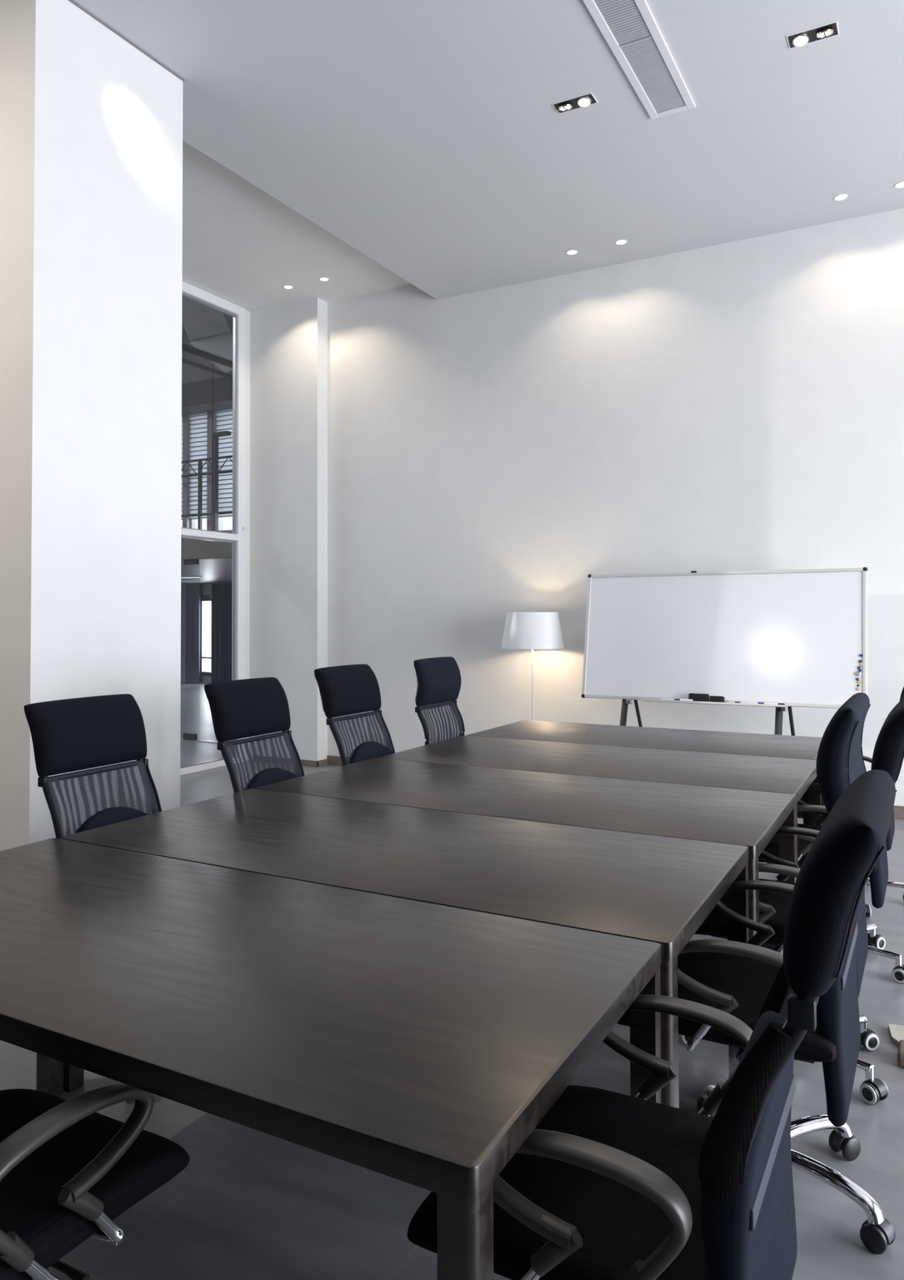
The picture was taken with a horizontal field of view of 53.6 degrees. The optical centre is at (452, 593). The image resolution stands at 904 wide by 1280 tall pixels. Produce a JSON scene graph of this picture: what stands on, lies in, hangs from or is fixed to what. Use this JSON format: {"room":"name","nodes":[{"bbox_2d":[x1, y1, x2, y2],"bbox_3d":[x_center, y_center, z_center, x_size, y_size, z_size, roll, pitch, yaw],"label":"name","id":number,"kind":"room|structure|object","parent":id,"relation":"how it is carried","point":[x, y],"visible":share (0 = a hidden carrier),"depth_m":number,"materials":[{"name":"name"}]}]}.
{"room":"office","nodes":[
{"label":"office","id":0,"kind":"room"},
{"bbox_2d":[0,0,182,851],"bbox_3d":[-2.191,-0.662,4.595,1.290,4.400,0.877,-1,-2,28],"label":"wall pillar","id":1,"kind":"structure","parent":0,"point":[91,126],"depth_m":4.14,"materials":[{"name":"white paint"}]},
{"bbox_2d":[182,295,230,340],"bbox_3d":[-3.450,-3.966,12.215,0.701,0.180,2.926,0,-1,-11],"label":"ceiling baffle","id":2,"kind":"structure","parent":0,"point":[199,320],"depth_m":12.78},
{"bbox_2d":[190,333,232,373],"bbox_3d":[-3.505,-3.641,13.671,0.840,0.400,0.550,-1,-2,28],"label":"ceiling baffle","id":3,"kind":"structure","parent":2,"relation":"hanging from","point":[221,345],"depth_m":13.54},
{"bbox_2d":[180,321,232,683],"bbox_3d":[-5.621,-1.854,19.022,16.050,7.500,0.290,-1,-2,28],"label":"wall","id":4,"kind":"structure","parent":0,"point":[190,374],"depth_m":18.86,"materials":[{"name":"grey paint"}]},
{"bbox_2d":[181,416,182,519],"bbox_3d":[-6.811,-2.646,19.636,2.755,2.220,0.060,-1,-2,28],"label":"window blind","id":5,"kind":"object","parent":4,"relation":"attached to","point":[182,416],"visible":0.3,"depth_m":19.06,"materials":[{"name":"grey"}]},
{"bbox_2d":[189,413,207,519],"bbox_3d":[-5.284,-2.671,18.808,0.700,2.220,0.060,-1,-2,28],"label":"window blind","id":6,"kind":"object","parent":4,"relation":"attached to","point":[197,423],"visible":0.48,"depth_m":18.86,"materials":[{"name":"grey"}]},
{"bbox_2d":[201,595,211,675],"bbox_3d":[-4.820,0.877,18.539,0.960,1.690,0.070,-1,-2,28],"label":"window","id":7,"kind":"structure","parent":4,"relation":"in","point":[204,597],"depth_m":18.68,"materials":[{"name":"grey paint"}]},
{"bbox_2d":[182,377,232,416],"bbox_3d":[-4.352,-3.999,17.807,6.500,0.480,0.600,-1,-2,28],"label":"trim","id":8,"kind":"structure","parent":4,"relation":"attached to","point":[197,397],"depth_m":17.82,"materials":[{"name":"grey paint"}]},
{"bbox_2d":[182,343,232,368],"bbox_3d":[-3.065,-3.330,13.340,0.100,0.100,7.400,-1,-2,28],"label":"ceiling pipe","id":9,"kind":"object","parent":4,"relation":"attached to","point":[187,348],"visible":0.02,"depth_m":12.56,"materials":[{"name":"grey metal"}]},
{"bbox_2d":[182,358,232,379],"bbox_3d":[-2.976,-3.112,13.287,0.060,0.060,7.400,-1,-2,28],"label":"ceiling pipe","id":10,"kind":"object","parent":4,"relation":"attached to","point":[184,361],"visible":0.02,"depth_m":12.43,"materials":[{"name":"grey metal"}]},
{"bbox_2d":[215,408,232,517],"bbox_3d":[-3.299,-2.704,17.733,3.795,2.220,0.060,-1,-2,28],"label":"window blind","id":11,"kind":"object","parent":4,"relation":"attached to","point":[224,419],"visible":0.08,"depth_m":18.48,"materials":[{"name":"grey"}]},
{"bbox_2d":[181,558,232,583],"bbox_3d":[-7.182,-0.346,16.200,15.950,0.160,6.380,-1,-2,28],"label":"ceiling","id":12,"kind":"structure","parent":0,"point":[220,570],"depth_m":13.94,"materials":[{"name":"paint"}]},
{"bbox_2d":[181,576,201,577],"bbox_3d":[-4.897,-0.273,15.744,1.200,0.024,0.100,-1,-2,28],"label":"recessed light","id":13,"kind":"object","parent":12,"relation":"in","point":[181,576],"visible":0.36,"depth_m":15.49,"materials":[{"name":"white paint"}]},
{"bbox_2d":[185,584,199,683],"bbox_3d":[-5.424,0.848,18.684,0.360,2.040,0.111,-1,-2,28],"label":"curtain","id":14,"kind":"object","parent":12,"relation":"hanging from","point":[193,591],"visible":1,"depth_m":18.63,"materials":[{"name":"fabric"}]},
{"bbox_2d":[181,455,232,529],"bbox_3d":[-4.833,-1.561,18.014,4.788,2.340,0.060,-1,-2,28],"label":"balustrade","id":15,"kind":"object","parent":12,"relation":"on","point":[200,474],"visible":0.19,"depth_m":18.16,"materials":[{"name":"black metal"}]},
{"bbox_2d":[211,431,231,531],"bbox_3d":[-4.559,-1.791,17.643,0.410,2.780,0.120,-1,-2,28],"label":"steel column","id":16,"kind":"structure","parent":12,"relation":"on","point":[216,435],"depth_m":17.69,"materials":[{"name":"grey metal"}]},
{"bbox_2d":[211,583,232,683],"bbox_3d":[-4.677,0.835,18.279,0.660,2.040,0.111,-1,-2,28],"label":"curtain","id":17,"kind":"object","parent":12,"relation":"hanging from","point":[221,594],"visible":0.73,"depth_m":18.26,"materials":[{"name":"black fabric"}]},
{"bbox_2d":[182,313,232,332],"bbox_3d":[-10.207,-5.862,10.783,15.950,0.150,19.800,-1,-2,28],"label":"ceiling","id":18,"kind":"structure","parent":0,"point":[229,318],"depth_m":18.38,"materials":[{"name":"paint"}]},
{"bbox_2d":[212,335,213,530],"bbox_3d":[-4.514,-3.041,16.850,0.018,5.200,0.016,-1,-2,28],"label":"hanging rod","id":19,"kind":"object","parent":18,"relation":"hanging from","point":[212,335],"visible":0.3,"depth_m":16.84,"materials":[{"name":"black metal"}]},
{"bbox_2d":[244,310,250,738],"bbox_3d":[-0.304,-2.089,12.098,0.100,7.600,7.504,-1,-2,28],"label":"wall","id":20,"kind":"structure","parent":0,"point":[247,313],"depth_m":8.80,"materials":[{"name":"white paint"}]},
{"bbox_2d":[180,280,245,775],"bbox_3d":[-2.961,-0.615,7.043,0.102,4.428,3.855,-1,-2,28],"label":"window","id":21,"kind":"structure","parent":20,"relation":"in","point":[237,537],"depth_m":8.65,"materials":[{"name":"white paint"}]},
{"bbox_2d":[249,297,328,760],"bbox_3d":[-1.559,-0.580,8.759,0.829,4.430,0.310,-1,-2,28],"label":"wall","id":22,"kind":"structure","parent":0,"point":[289,343],"depth_m":8.58,"materials":[{"name":"white paint"}]},
{"bbox_2d":[182,140,413,311],"bbox_3d":[-3.996,-2.981,3.171,2.140,0.120,12.450,-1,-2,28],"label":"ceiling","id":23,"kind":"structure","parent":0,"point":[241,244],"depth_m":7.39,"materials":[{"name":"white paint"}]},
{"bbox_2d":[283,284,293,288],"bbox_3d":[-1.503,-2.805,8.201,0.092,0.006,0.092,-1,-2,28],"label":"recessed light","id":24,"kind":"object","parent":23,"relation":"in","point":[286,286],"visible":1,"depth_m":8.19,"materials":[{"name":"white paint"}]},
{"bbox_2d":[319,276,329,280],"bbox_3d":[-1.146,-2.811,8.009,0.092,0.006,0.092,-1,-2,28],"label":"recessed light","id":25,"kind":"object","parent":23,"relation":"in","point":[323,278],"visible":1,"depth_m":7.99,"materials":[{"name":"white paint"}]},
{"bbox_2d":[0,682,903,1279],"bbox_3d":[-5.631,1.695,8.135,26.300,0.120,19.800,-1,-2,28],"label":"floor","id":26,"kind":"structure","parent":0,"point":[247,1203],"depth_m":2.23,"materials":[{"name":"grey tile"}]},
{"bbox_2d":[23,693,162,1101],"bbox_3d":[-0.991,0.927,2.971,0.711,1.136,0.612,-1,-2,28],"label":"office chair","id":27,"kind":"object","parent":26,"relation":"on","point":[82,733],"visible":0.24,"depth_m":3.04,"materials":[{"name":"black fabric"}]},
{"bbox_2d":[75,806,148,833],"bbox_3d":[-1.146,0.970,3.029,0.090,0.482,0.434,-1,-2,28],"label":"lumbar cushion","id":28,"kind":"object","parent":27,"relation":"on","point":[87,818],"depth_m":3.00,"materials":[{"name":"fabric"}]},
{"bbox_2d":[0,1083,190,1279],"bbox_3d":[-0.816,0.880,1.438,0.636,1.154,0.724,-1,-2,28],"label":"office chair","id":29,"kind":"object","parent":26,"relation":"on","point":[68,1169],"visible":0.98,"depth_m":1.43,"materials":[{"name":"black fabric"}]},
{"bbox_2d":[180,559,217,742],"bbox_3d":[-3.259,0.635,10.342,1.700,2.090,0.040,-1,-2,28],"label":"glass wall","id":30,"kind":"structure","parent":26,"relation":"on","point":[186,736],"depth_m":10.16,"materials":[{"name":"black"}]},
{"bbox_2d":[181,537,232,559],"bbox_3d":[-8.730,-0.419,13.344,15.950,0.260,0.120,-1,-2,28],"label":"trim","id":31,"kind":"structure","parent":30,"relation":"attached to","point":[191,548],"depth_m":10.06,"materials":[{"name":"grey paint"}]},
{"bbox_2d":[204,677,304,792],"bbox_3d":[-0.619,0.937,3.653,0.701,1.146,0.625,-1,-2,28],"label":"office chair","id":32,"kind":"object","parent":26,"relation":"on","point":[240,708],"visible":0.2,"depth_m":3.75,"materials":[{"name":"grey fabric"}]},
{"bbox_2d":[246,767,298,789],"bbox_3d":[-0.752,0.976,3.742,0.090,0.482,0.434,-1,-2,28],"label":"lumbar cushion","id":33,"kind":"object","parent":32,"relation":"on","point":[256,777],"depth_m":3.72,"materials":[{"name":"black fabric"}]},
{"bbox_2d":[0,837,662,1279],"bbox_3d":[-0.588,1.093,1.883,1.860,0.750,0.842,-1,-2,28],"label":"conference table","id":34,"kind":"object","parent":26,"relation":"on","point":[421,1044],"visible":0.94,"depth_m":1.55,"materials":[{"name":"brown wood"}]},
{"bbox_2d":[314,663,395,765],"bbox_3d":[-0.254,0.939,4.275,0.724,1.169,0.635,-1,-2,28],"label":"office chair","id":35,"kind":"object","parent":26,"relation":"on","point":[350,689],"visible":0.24,"depth_m":4.36,"materials":[{"name":"grey fabric"}]},
{"bbox_2d":[349,741,394,764],"bbox_3d":[-0.398,0.967,4.364,0.090,0.482,0.434,-1,-2,28],"label":"lumbar cushion","id":36,"kind":"object","parent":35,"relation":"on","point":[359,751],"depth_m":4.34,"materials":[{"name":"fabric"}]},
{"bbox_2d":[60,788,749,1107],"bbox_3d":[-0.165,1.109,2.631,1.861,0.750,0.862,-1,-2,28],"label":"conference table","id":37,"kind":"object","parent":26,"relation":"on","point":[661,890],"visible":0.7,"depth_m":2.46,"materials":[{"name":"brown wood"}]},
{"bbox_2d":[413,656,465,745],"bbox_3d":[0.106,0.954,5.018,0.635,1.173,0.635,-1,-2,28],"label":"office chair","id":38,"kind":"object","parent":26,"relation":"on","point":[439,678],"visible":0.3,"depth_m":5.07,"materials":[{"name":"black fabric"}]},
{"bbox_2d":[255,757,796,939],"bbox_3d":[0.255,1.125,3.379,1.867,0.750,0.842,-1,-2,28],"label":"conference table","id":39,"kind":"object","parent":26,"relation":"on","point":[751,819],"visible":0.59,"depth_m":3.27,"materials":[{"name":"brown wood"}]},
{"bbox_2d":[501,612,564,720],"bbox_3d":[0.645,0.871,7.117,0.511,1.436,0.511,-1,-2,28],"label":"floor lamp","id":40,"kind":"object","parent":26,"relation":"on","point":[522,630],"visible":0.8,"depth_m":6.94,"materials":[{"name":"white fabric"}]},
{"bbox_2d":[379,735,822,878],"bbox_3d":[0.669,1.142,4.129,1.850,0.750,0.859,-1,-2,28],"label":"conference table","id":41,"kind":"object","parent":26,"relation":"on","point":[795,776],"visible":0.45,"depth_m":4.03,"materials":[{"name":"brown wood"}]},
{"bbox_2d":[466,720,822,824],"bbox_3d":[1.061,1.159,4.873,1.810,0.750,0.807,-1,-2,28],"label":"conference table","id":42,"kind":"object","parent":26,"relation":"on","point":[695,740],"visible":0.4,"depth_m":4.81,"materials":[{"name":"brown wood"}]},
{"bbox_2d":[407,768,897,1279],"bbox_3d":[0.336,0.871,1.462,0.741,1.166,0.641,-1,-2,28],"label":"office chair","id":43,"kind":"object","parent":26,"relation":"on","point":[608,1184],"visible":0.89,"depth_m":1.26,"materials":[{"name":"black fabric"}]},
{"bbox_2d":[700,1010,797,1279],"bbox_3d":[0.470,0.894,1.364,0.090,0.482,0.434,-1,-2,28],"label":"lumbar cushion","id":44,"kind":"object","parent":43,"relation":"on","point":[748,1223],"depth_m":1.19,"materials":[{"name":"fabric"}]},
{"bbox_2d":[581,567,867,735],"bbox_3d":[1.874,0.704,6.308,1.943,1.733,0.721,-1,-2,28],"label":"whiteboard","id":45,"kind":"object","parent":26,"relation":"on","point":[797,637],"visible":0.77,"depth_m":6.25,"materials":[{"name":"white plastic"}]},
{"bbox_2d":[675,698,693,701],"bbox_3d":[1.618,0.749,6.239,0.125,0.020,0.020,-1,-2,26],"label":"marker","id":46,"kind":"object","parent":45,"relation":"on","point":[688,700],"visible":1,"depth_m":6.23,"materials":[{"name":"white paint"}]},
{"bbox_2d":[688,693,709,702],"bbox_3d":[1.719,0.732,6.220,0.135,0.067,0.051,-1,-2,28],"label":"eraser","id":47,"kind":"object","parent":45,"relation":"on","point":[695,697],"visible":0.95,"depth_m":6.20,"materials":[{"name":"black plastic"}]},
{"bbox_2d":[640,698,787,707],"bbox_3d":[1.793,0.760,6.167,0.975,0.027,0.085,-1,-2,28],"label":"tray","id":48,"kind":"object","parent":45,"relation":"on","point":[727,701],"depth_m":6.10,"materials":[{"name":"silver metal"}]},
{"bbox_2d":[710,695,724,702],"bbox_3d":[1.827,0.736,6.160,0.095,0.055,0.049,-1,-2,28],"label":"eraser","id":49,"kind":"object","parent":45,"relation":"on","point":[713,699],"visible":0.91,"depth_m":6.14,"materials":[{"name":"black plastic"}]},
{"bbox_2d":[745,701,764,703],"bbox_3d":[2.034,0.741,6.011,0.125,0.020,0.020,-1,-2,34],"label":"marker","id":50,"kind":"object","parent":45,"relation":"on","point":[746,702],"visible":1,"depth_m":6.01,"materials":[{"name":"white paint"}]},
{"bbox_2d":[764,702,785,705],"bbox_3d":[2.151,0.744,5.973,0.140,0.020,0.020,-1,-2,28],"label":"marker","id":51,"kind":"object","parent":45,"relation":"on","point":[765,703],"visible":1,"depth_m":5.96,"materials":[{"name":"white paint"}]},
{"bbox_2d":[855,671,861,675],"bbox_3d":[2.638,0.523,5.811,0.033,0.033,0.013,-1,-2,28],"label":"magnet","id":52,"kind":"object","parent":45,"relation":"attached to","point":[857,673],"visible":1,"depth_m":5.81,"materials":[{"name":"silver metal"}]},
{"bbox_2d":[617,692,896,1254],"bbox_3d":[0.743,0.862,2.221,0.639,1.218,0.616,-1,-2,28],"label":"office chair","id":53,"kind":"object","parent":26,"relation":"on","point":[736,979],"visible":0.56,"depth_m":2.04,"materials":[{"name":"black fabric"}]},
{"bbox_2d":[817,922,861,1126],"bbox_3d":[0.920,0.957,2.148,0.084,0.414,0.434,-1,-2,28],"label":"lumbar cushion","id":54,"kind":"object","parent":53,"relation":"on","point":[838,1020],"depth_m":1.96,"materials":[{"name":"fabric"}]},
{"bbox_2d":[681,698,903,1104],"bbox_3d":[1.091,0.907,2.841,0.724,1.154,0.635,-1,-2,28],"label":"office chair","id":55,"kind":"object","parent":26,"relation":"on","point":[888,756],"visible":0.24,"depth_m":2.65,"materials":[{"name":"black fabric"}]},
{"bbox_2d":[855,887,868,997],"bbox_3d":[1.245,0.938,2.769,0.090,0.482,0.434,-1,-2,28],"label":"lumbar cushion","id":56,"kind":"object","parent":55,"relation":"on","point":[862,940],"depth_m":2.73,"materials":[{"name":"fabric"}]},
{"bbox_2d":[759,693,903,983],"bbox_3d":[1.550,0.925,3.636,0.710,1.154,0.612,-1,-2,28],"label":"office chair","id":57,"kind":"object","parent":26,"relation":"on","point":[879,876],"visible":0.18,"depth_m":3.48,"materials":[{"name":"grey"}]},
{"bbox_2d":[869,840,888,908],"bbox_3d":[1.706,0.955,3.576,0.090,0.482,0.434,-1,-2,28],"label":"lumbar cushion","id":58,"kind":"object","parent":57,"relation":"on","point":[879,877],"depth_m":3.39,"materials":[{"name":"black fabric"}]},
{"bbox_2d":[797,686,903,916],"bbox_3d":[1.999,0.944,4.474,0.700,1.154,0.634,-1,-2,28],"label":"office chair","id":59,"kind":"object","parent":26,"relation":"on","point":[891,834],"visible":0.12,"depth_m":4.36,"materials":[{"name":"grey"}]},
{"bbox_2d":[886,809,895,850],"bbox_3d":[2.138,0.974,4.394,0.090,0.482,0.434,-1,-2,28],"label":"lumbar cushion","id":60,"kind":"object","parent":59,"relation":"on","point":[891,834],"depth_m":4.21,"materials":[{"name":"fabric"}]},
{"bbox_2d":[888,1023,903,1044],"bbox_3d":[1.564,1.476,2.931,0.245,0.014,0.220,-1,-2,28],"label":"floor plate","id":61,"kind":"object","parent":26,"relation":"on","point":[897,1031],"visible":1,"depth_m":2.99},
{"bbox_2d":[897,1039,903,1067],"bbox_3d":[1.458,1.458,2.818,0.090,0.050,0.110,-1,-2,28],"label":"block","id":62,"kind":"object","parent":26,"relation":"on","point":[901,1044],"visible":1,"depth_m":2.80,"materials":[{"name":"brown wood"}]},
{"bbox_2d":[72,0,903,299],"bbox_3d":[0.554,-2.966,0.704,8.210,0.300,12.450,-1,-2,28],"label":"ceiling","id":63,"kind":"structure","parent":0,"point":[428,137],"depth_m":5.11,"materials":[{"name":"paint"}]},
{"bbox_2d":[67,0,184,82],"bbox_3d":[-1.636,-2.716,4.342,0.026,0.010,0.883,-1,-2,28],"label":"trim","id":64,"kind":"structure","parent":63,"relation":"attached to","point":[70,1],"depth_m":4.38,"materials":[{"name":"grey paint"}]},
{"bbox_2d":[566,249,577,254],"bbox_3d":[0.939,-2.663,6.991,0.092,0.006,0.092,-1,-2,28],"label":"recessed light","id":65,"kind":"object","parent":63,"relation":"in","point":[571,251],"visible":1,"depth_m":6.99,"materials":[{"name":"white paint"}]},
{"bbox_2d":[551,92,598,114],"bbox_3d":[0.681,-2.704,4.952,0.230,0.028,0.108,-1,-2,28],"label":"recessed light","id":66,"kind":"object","parent":63,"relation":"in","point":[585,100],"visible":1,"depth_m":4.94,"materials":[{"name":"white paint"}]},
{"bbox_2d":[615,239,627,244],"bbox_3d":[1.287,-2.669,6.802,0.092,0.006,0.092,-1,-2,28],"label":"recessed light","id":67,"kind":"object","parent":63,"relation":"in","point":[621,242],"visible":1,"depth_m":6.79,"materials":[{"name":"white paint"}]},
{"bbox_2d":[582,0,696,119],"bbox_3d":[0.719,-2.729,4.063,0.253,0.014,2.222,-1,-2,28],"label":"ceiling vent","id":68,"kind":"object","parent":63,"relation":"in","point":[629,28],"visible":1,"depth_m":4.50,"materials":[{"name":"white metal"}]},
{"bbox_2d":[786,21,839,48],"bbox_3d":[1.767,-2.722,4.377,0.229,0.028,0.111,-1,-2,28],"label":"recessed light","id":69,"kind":"object","parent":63,"relation":"in","point":[802,38],"visible":1,"depth_m":4.37,"materials":[{"name":"white paint"}]},
{"bbox_2d":[834,194,848,200],"bbox_3d":[2.647,-2.691,6.083,0.092,0.006,0.092,-1,-2,28],"label":"recessed light","id":70,"kind":"object","parent":63,"relation":"in","point":[842,197],"visible":1,"depth_m":6.07,"materials":[{"name":"white paint"}]},
{"bbox_2d":[894,181,903,188],"bbox_3d":[2.973,-2.696,5.907,0.092,0.006,0.092,-1,-2,28],"label":"recessed light","id":71,"kind":"object","parent":63,"relation":"in","point":[901,184],"visible":1,"depth_m":5.91,"materials":[{"name":"white paint"}]},
{"bbox_2d":[328,208,903,806],"bbox_3d":[2.984,-0.737,6.391,9.420,4.600,0.150,-1,-2,28],"label":"wall","id":72,"kind":"structure","parent":0,"point":[738,405],"depth_m":7.28,"materials":[{"name":"white paint"}]},
{"bbox_2d":[300,755,903,818],"bbox_3d":[2.444,1.524,6.449,9.890,0.085,0.175,-1,-2,28],"label":"baseboard","id":73,"kind":"structure","parent":72,"relation":"attached to","point":[899,811],"depth_m":8.41,"materials":[{"name":"brown wood"}]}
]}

